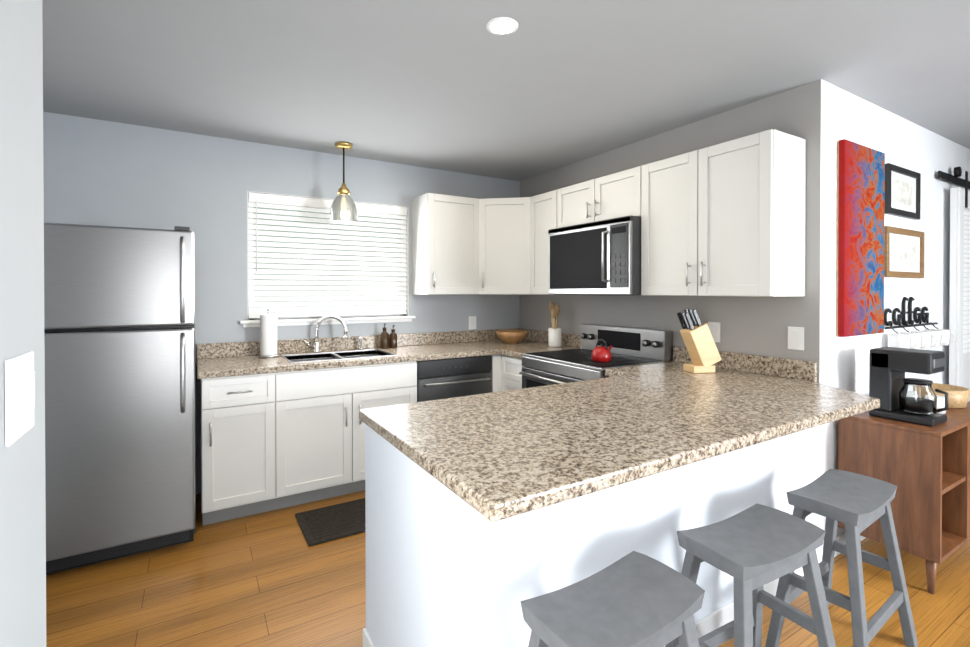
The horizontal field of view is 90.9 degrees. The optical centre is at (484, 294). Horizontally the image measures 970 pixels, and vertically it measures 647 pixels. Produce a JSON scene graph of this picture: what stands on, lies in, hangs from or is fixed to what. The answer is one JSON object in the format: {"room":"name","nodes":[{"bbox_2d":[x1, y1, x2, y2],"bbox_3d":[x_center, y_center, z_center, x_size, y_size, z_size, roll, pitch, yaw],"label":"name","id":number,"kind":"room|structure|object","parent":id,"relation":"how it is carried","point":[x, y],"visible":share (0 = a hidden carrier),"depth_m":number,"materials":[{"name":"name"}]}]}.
{"room":"kitchen","nodes":[
{"label":"kitchen","id":0,"kind":"room"},
{"bbox_2d":[0,0,45,646],"bbox_3d":[-0.128,0.162,-0.922,0.650,2.440,9.000,0,0,-31],"label":"wall","id":1,"kind":"structure","parent":0,"point":[22,549],"depth_m":0.85,"materials":[{"name":"paint"}]},
{"bbox_2d":[5,351,34,446],"bbox_3d":[-0.801,0.174,0.827,0.011,0.140,0.140,0,0,-31],"label":"light switch","id":2,"kind":"object","parent":1,"relation":"attached to","point":[19,394],"depth_m":0.80,"materials":[{"name":"white paint"}]},
{"bbox_2d":[43,112,519,493],"bbox_3d":[-1.671,0.132,3.499,4.600,2.440,0.160,0,0,-31],"label":"wall","id":3,"kind":"structure","parent":0,"point":[96,172],"depth_m":3.30,"materials":[{"name":"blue paint"}]},
{"bbox_2d":[240,191,415,327],"bbox_3d":[-1.186,-0.255,3.738,1.320,0.970,0.150,0,0,-31],"label":"window","id":4,"kind":"structure","parent":3,"relation":"in","point":[286,321],"depth_m":3.72,"materials":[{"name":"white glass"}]},
{"bbox_2d":[248,192,406,317],"bbox_3d":[-1.181,-0.283,3.729,1.204,0.902,0.049,0,0,-31],"label":"window blind","id":5,"kind":"object","parent":4,"relation":"attached to","point":[369,278],"visible":0.94,"depth_m":3.68,"materials":[{"name":"white plastic"}]},
{"bbox_2d":[412,193,475,294],"bbox_3d":[-0.305,-0.404,4.017,0.518,0.804,0.359,0,0,-31],"label":"upper cabinet","id":6,"kind":"object","parent":3,"relation":"attached to","point":[443,226],"depth_m":3.88,"materials":[{"name":"white wood"}]},
{"bbox_2d":[469,316,475,329],"bbox_3d":[-0.113,0.255,4.345,0.080,0.120,0.009,0,0,-31],"label":"outlet","id":7,"kind":"object","parent":3,"relation":"attached to","point":[472,319],"depth_m":4.34,"materials":[{"name":"white paint"}]},
{"bbox_2d":[476,197,527,294],"bbox_3d":[0.207,-0.405,4.154,0.699,0.804,0.657,0,0,-31],"label":"upper cabinet","id":8,"kind":"object","parent":3,"relation":"attached to","point":[501,223],"depth_m":3.98,"materials":[{"name":"white wood"}]},
{"bbox_2d":[42,0,969,180],"bbox_3d":[2.594,-1.121,0.897,9.200,0.100,9.300,0,0,-31],"label":"ceiling","id":9,"kind":"structure","parent":0,"point":[457,86],"depth_m":2.28,"materials":[{"name":"paint"}]},
{"bbox_2d":[330,141,357,223],"bbox_3d":[-1.021,-0.807,3.449,0.196,0.562,0.196,0,0,-31],"label":"pendant lamp","id":10,"kind":"object","parent":9,"relation":"hanging from","point":[343,209],"visible":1,"depth_m":3.40,"materials":[{"name":"gold metal"}]},
{"bbox_2d":[486,17,517,35],"bbox_3d":[0.069,-1.076,1.915,0.129,0.004,0.129,0,0,-37],"label":"recessed light","id":11,"kind":"object","parent":9,"relation":"in","point":[501,26],"visible":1,"depth_m":1.89,"materials":[{"name":"white plastic"}]},
{"bbox_2d":[46,490,969,646],"bbox_3d":[2.594,1.419,0.914,9.200,0.100,9.300,0,0,-31],"label":"floor","id":12,"kind":"structure","parent":0,"point":[272,578],"depth_m":2.16,"materials":[{"name":"brown wood"}]},
{"bbox_2d":[44,223,195,574],"bbox_3d":[-2.060,0.497,2.658,0.760,1.720,0.818,0,0,-31],"label":"refrigerator","id":13,"kind":"object","parent":12,"relation":"on","point":[119,340],"visible":0.77,"depth_m":2.39,"materials":[{"name":"silver metal"}]},
{"bbox_2d":[200,372,287,525],"bbox_3d":[-1.584,0.915,3.098,0.447,0.880,0.617,0,0,-31],"label":"base cabinet","id":14,"kind":"object","parent":12,"relation":"on","point":[273,441],"depth_m":2.84,"materials":[{"name":"white wood"}]},
{"bbox_2d":[295,498,365,546],"bbox_3d":[-0.864,1.349,2.862,0.450,0.014,0.420,0,0,-31],"label":"rug","id":15,"kind":"object","parent":12,"relation":"on","point":[330,523],"visible":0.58,"depth_m":2.83,"materials":[{"name":"black fabric"}]},
{"bbox_2d":[288,361,416,506],"bbox_3d":[-1.066,0.913,3.413,0.994,0.880,0.617,0,0,-31],"label":"base cabinet","id":16,"kind":"object","parent":12,"relation":"on","point":[326,432],"depth_m":3.12,"materials":[{"name":"white wood"}]},
{"bbox_2d":[197,315,539,378],"bbox_3d":[-0.643,0.312,3.654,2.677,0.318,0.637,0,0,-31],"label":"countertop","id":17,"kind":"structure","parent":16,"relation":"on","point":[214,360],"depth_m":3.51,"materials":[{"name":"stone"}]},
{"bbox_2d":[259,308,278,357],"bbox_3d":[-1.509,0.264,3.329,0.128,0.336,0.128,0,0,-31],"label":"paper towel holder","id":18,"kind":"object","parent":17,"relation":"on","point":[268,335],"visible":1,"depth_m":3.28,"materials":[{"name":"white paper"}]},
{"bbox_2d":[304,315,362,352],"bbox_3d":[-1.129,0.291,3.596,0.444,0.277,0.128,0,0,-31],"label":"faucet","id":19,"kind":"object","parent":17,"relation":"on","point":[316,345],"depth_m":3.57,"materials":[{"name":"silver metal"}]},
{"bbox_2d":[280,349,396,363],"bbox_3d":[-1.038,0.450,3.393,0.714,0.043,0.424,0,0,-31],"label":"sink basin","id":20,"kind":"object","parent":17,"relation":"in","point":[318,356],"depth_m":3.50,"materials":[{"name":"silver metal"}]},
{"bbox_2d":[380,323,396,348],"bbox_3d":[-0.772,0.329,3.836,0.139,0.199,0.067,0,0,-35],"label":"soap bottles","id":21,"kind":"object","parent":17,"relation":"on","point":[387,340],"visible":1,"depth_m":3.82,"materials":[{"name":"brown plastic"}]},
{"bbox_2d":[496,330,527,343],"bbox_3d":[0.236,0.373,4.213,0.290,0.105,0.290,0,0,-31],"label":"wooden fruit bowl","id":22,"kind":"object","parent":17,"relation":"on","point":[511,336],"visible":1,"depth_m":4.12,"materials":[{"name":"brown wood"}]},
{"bbox_2d":[416,355,491,401],"bbox_3d":[-0.358,0.910,3.812,0.625,0.878,0.656,0,0,-31],"label":"dishwasher","id":23,"kind":"object","parent":12,"relation":"on","point":[449,378],"visible":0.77,"depth_m":3.55,"materials":[{"name":"black metal"}]},
{"bbox_2d":[363,424,598,646],"bbox_3d":[-0.057,0.924,1.719,0.570,0.880,0.647,0,0,-31],"label":"half wall","id":24,"kind":"structure","parent":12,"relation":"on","point":[446,566],"depth_m":1.43,"materials":[{"name":"white paint"}]},
{"bbox_2d":[492,354,523,391],"bbox_3d":[0.439,0.910,3.786,0.695,0.880,0.346,0,0,-31],"label":"base cabinet","id":25,"kind":"object","parent":12,"relation":"on","point":[506,376],"depth_m":3.72,"materials":[{"name":"white wood"}]},
{"bbox_2d":[501,331,580,358],"bbox_3d":[0.474,0.400,3.780,0.637,0.140,0.307,0,0,-31],"label":"countertop","id":26,"kind":"structure","parent":25,"relation":"on","point":[534,341],"depth_m":3.95,"materials":[{"name":"stone"}]},
{"bbox_2d":[548,302,561,346],"bbox_3d":[0.586,0.241,3.957,0.124,0.372,0.110,0,0,-31],"label":"utensil crock","id":27,"kind":"object","parent":26,"relation":"on","point":[554,337],"visible":1,"depth_m":3.92,"materials":[{"name":"white ceramic"}]},
{"bbox_2d":[519,324,672,388],"bbox_3d":[0.725,0.793,3.285,0.706,1.120,0.796,0,0,-31],"label":"range","id":28,"kind":"object","parent":12,"relation":"on","point":[633,346],"visible":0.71,"depth_m":3.23,"materials":[{"name":"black metal"}]},
{"bbox_2d":[591,339,612,361],"bbox_3d":[0.761,0.354,3.070,0.159,0.142,0.127,0,0,-31],"label":"tea kettle","id":29,"kind":"object","parent":28,"relation":"on","point":[601,353],"visible":1,"depth_m":3.02,"materials":[{"name":"red metal"}]},
{"bbox_2d":[520,551,704,646],"bbox_3d":[0.321,1.058,1.187,0.551,0.631,0.344,0,0,-31],"label":"bar stool","id":30,"kind":"object","parent":12,"relation":"on","point":[634,599],"visible":1,"depth_m":1.17,"materials":[{"name":"grey paint"}]},
{"bbox_2d":[599,464,690,646],"bbox_3d":[0.350,0.923,1.968,0.616,0.880,0.645,0,0,-31],"label":"base cabinet","id":31,"kind":"object","parent":12,"relation":"on","point":[645,515],"depth_m":1.72,"materials":[{"name":"white paint"}]},
{"bbox_2d":[691,445,754,637],"bbox_3d":[0.752,0.921,2.211,0.555,0.880,0.645,0,0,-31],"label":"base cabinet","id":32,"kind":"object","parent":12,"relation":"on","point":[722,486],"depth_m":1.94,"materials":[{"name":"white paint"}]},
{"bbox_2d":[665,504,835,646],"bbox_3d":[0.840,1.056,1.508,0.557,0.631,0.353,0,0,-31],"label":"bar stool","id":33,"kind":"object","parent":12,"relation":"on","point":[753,550],"visible":0.96,"depth_m":1.49,"materials":[{"name":"grey paint"}]},
{"bbox_2d":[755,425,822,595],"bbox_3d":[1.230,0.919,2.502,0.675,0.880,0.645,0,0,-31],"label":"base cabinet","id":34,"kind":"object","parent":12,"relation":"on","point":[790,462],"depth_m":2.21,"materials":[{"name":"white paint"}]},
{"bbox_2d":[359,347,879,521],"bbox_3d":[0.675,0.412,1.995,2.147,0.140,0.990,0,0,-31],"label":"countertop","id":35,"kind":"structure","parent":34,"relation":"on","point":[495,456],"depth_m":1.65,"materials":[{"name":"stone"}]},
{"bbox_2d":[677,308,720,372],"bbox_3d":[1.209,0.257,2.703,0.223,0.358,0.100,0,0,-11],"label":"knife block","id":36,"kind":"object","parent":35,"relation":"on","point":[699,342],"visible":1,"depth_m":2.66,"materials":[{"name":"brown wood"}]},
{"bbox_2d":[765,469,917,646],"bbox_3d":[1.370,1.054,1.830,0.541,0.631,0.327,0,0,-35],"label":"bar stool","id":37,"kind":"object","parent":12,"relation":"on","point":[856,504],"visible":1,"depth_m":1.79,"materials":[{"name":"grey paint"}]},
{"bbox_2d":[838,402,969,593],"bbox_3d":[2.337,0.986,2.530,0.960,0.745,0.415,0,0,-31],"label":"sideboard","id":38,"kind":"object","parent":12,"relation":"on","point":[924,469],"visible":0.79,"depth_m":2.26,"materials":[{"name":"brown wood"}]},
{"bbox_2d":[869,347,948,426],"bbox_3d":[2.098,0.444,2.351,0.190,0.340,0.277,0,0,-31],"label":"coffee maker","id":39,"kind":"object","parent":38,"relation":"on","point":[896,392],"visible":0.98,"depth_m":2.31,"materials":[{"name":"black plastic"}]},
{"bbox_2d":[932,383,969,413],"bbox_3d":[2.435,0.562,2.601,0.465,0.100,0.246,0,0,-31],"label":"bowl","id":40,"kind":"object","parent":38,"relation":"on","point":[958,396],"visible":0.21,"depth_m":2.55,"materials":[{"name":"beige wood"}]},
{"bbox_2d":[520,79,820,382],"bbox_3d":[1.029,0.131,3.618,0.140,2.440,2.759,0,0,-31],"label":"wall","id":41,"kind":"structure","parent":0,"point":[755,325],"depth_m":2.83,"materials":[{"name":"grey paint"}]},
{"bbox_2d":[528,190,555,294],"bbox_3d":[0.571,-0.404,3.878,0.363,0.804,0.384,0,0,-31],"label":"upper cabinet","id":42,"kind":"object","parent":41,"relation":"attached to","point":[541,207],"depth_m":3.83,"materials":[{"name":"white wood"}]},
{"bbox_2d":[556,166,639,227],"bbox_3d":[0.894,-0.646,3.378,0.327,0.312,0.800,0,0,-31],"label":"upper cabinet","id":43,"kind":"object","parent":41,"relation":"attached to","point":[616,195],"depth_m":3.25,"materials":[{"name":"white wood"}]},
{"bbox_2d":[548,215,640,294],"bbox_3d":[0.841,-0.243,3.348,0.454,0.489,0.794,0,0,-31],"label":"microwave","id":44,"kind":"object","parent":43,"relation":"attached to","point":[602,257],"visible":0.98,"depth_m":3.15,"materials":[{"name":"silver metal"}]},
{"bbox_2d":[708,322,720,341],"bbox_3d":[1.386,0.225,2.887,0.009,0.120,0.080,0,0,-31],"label":"outlet","id":45,"kind":"object","parent":41,"relation":"attached to","point":[714,327],"depth_m":2.87,"materials":[{"name":"white paint"}]},
{"bbox_2d":[640,129,805,296],"bbox_3d":[1.306,-0.395,2.701,0.327,0.804,0.783,0,0,-31],"label":"upper cabinet","id":46,"kind":"object","parent":41,"relation":"attached to","point":[728,218],"depth_m":2.48,"materials":[{"name":"white wood"}]},
{"bbox_2d":[788,326,803,350],"bbox_3d":[1.625,0.228,2.493,0.009,0.120,0.080,0,0,-31],"label":"outlet","id":47,"kind":"object","parent":41,"relation":"attached to","point":[795,334],"depth_m":2.49,"materials":[{"name":"white paint"}]},
{"bbox_2d":[820,79,969,543],"bbox_3d":[3.621,0.131,3.646,4.599,2.440,0.120,0,0,-31],"label":"wall","id":48,"kind":"structure","parent":0,"point":[925,153],"depth_m":2.79,"materials":[{"name":"paint"}]},
{"bbox_2d":[822,532,865,556],"bbox_3d":[3.665,1.306,3.602,4.580,0.090,0.013,0,0,-31],"label":"baseboard","id":49,"kind":"structure","parent":48,"relation":"attached to","point":[841,538],"depth_m":2.49,"materials":[{"name":"white paint"}]},
{"bbox_2d":[837,139,884,336],"bbox_3d":[2.050,-0.292,2.598,0.490,1.020,0.036,0,0,-31],"label":"canvas painting","id":50,"kind":"object","parent":48,"relation":"attached to","point":[860,227],"visible":1,"depth_m":2.55,"materials":[{"name":"multicoloured fabric"}]},
{"bbox_2d":[885,163,920,219],"bbox_3d":[2.539,-0.619,2.898,0.480,0.290,0.025,0,0,-31],"label":"picture frame","id":51,"kind":"object","parent":48,"relation":"attached to","point":[902,185],"depth_m":2.88,"materials":[{"name":"black plastic"}]},
{"bbox_2d":[884,226,923,277],"bbox_3d":[2.561,-0.251,2.914,0.570,0.295,0.025,0,0,-31],"label":"picture frame","id":52,"kind":"object","parent":48,"relation":"attached to","point":[903,253],"depth_m":2.90,"materials":[{"name":"brown wood"}]},
{"bbox_2d":[884,297,956,348],"bbox_3d":[2.665,0.170,2.909,0.800,0.312,0.147,0,0,-31],"label":"mug rack","id":53,"kind":"object","parent":48,"relation":"attached to","point":[925,339],"visible":0.96,"depth_m":2.88,"materials":[{"name":"white ceramic"}]},
{"bbox_2d":[938,167,969,401],"bbox_3d":[3.996,0.220,3.751,2.250,2.220,0.090,0,0,-31],"label":"barn door","id":54,"kind":"structure","parent":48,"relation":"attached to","point":[959,347],"depth_m":3.25,"materials":[{"name":"white wood"}]}
]}

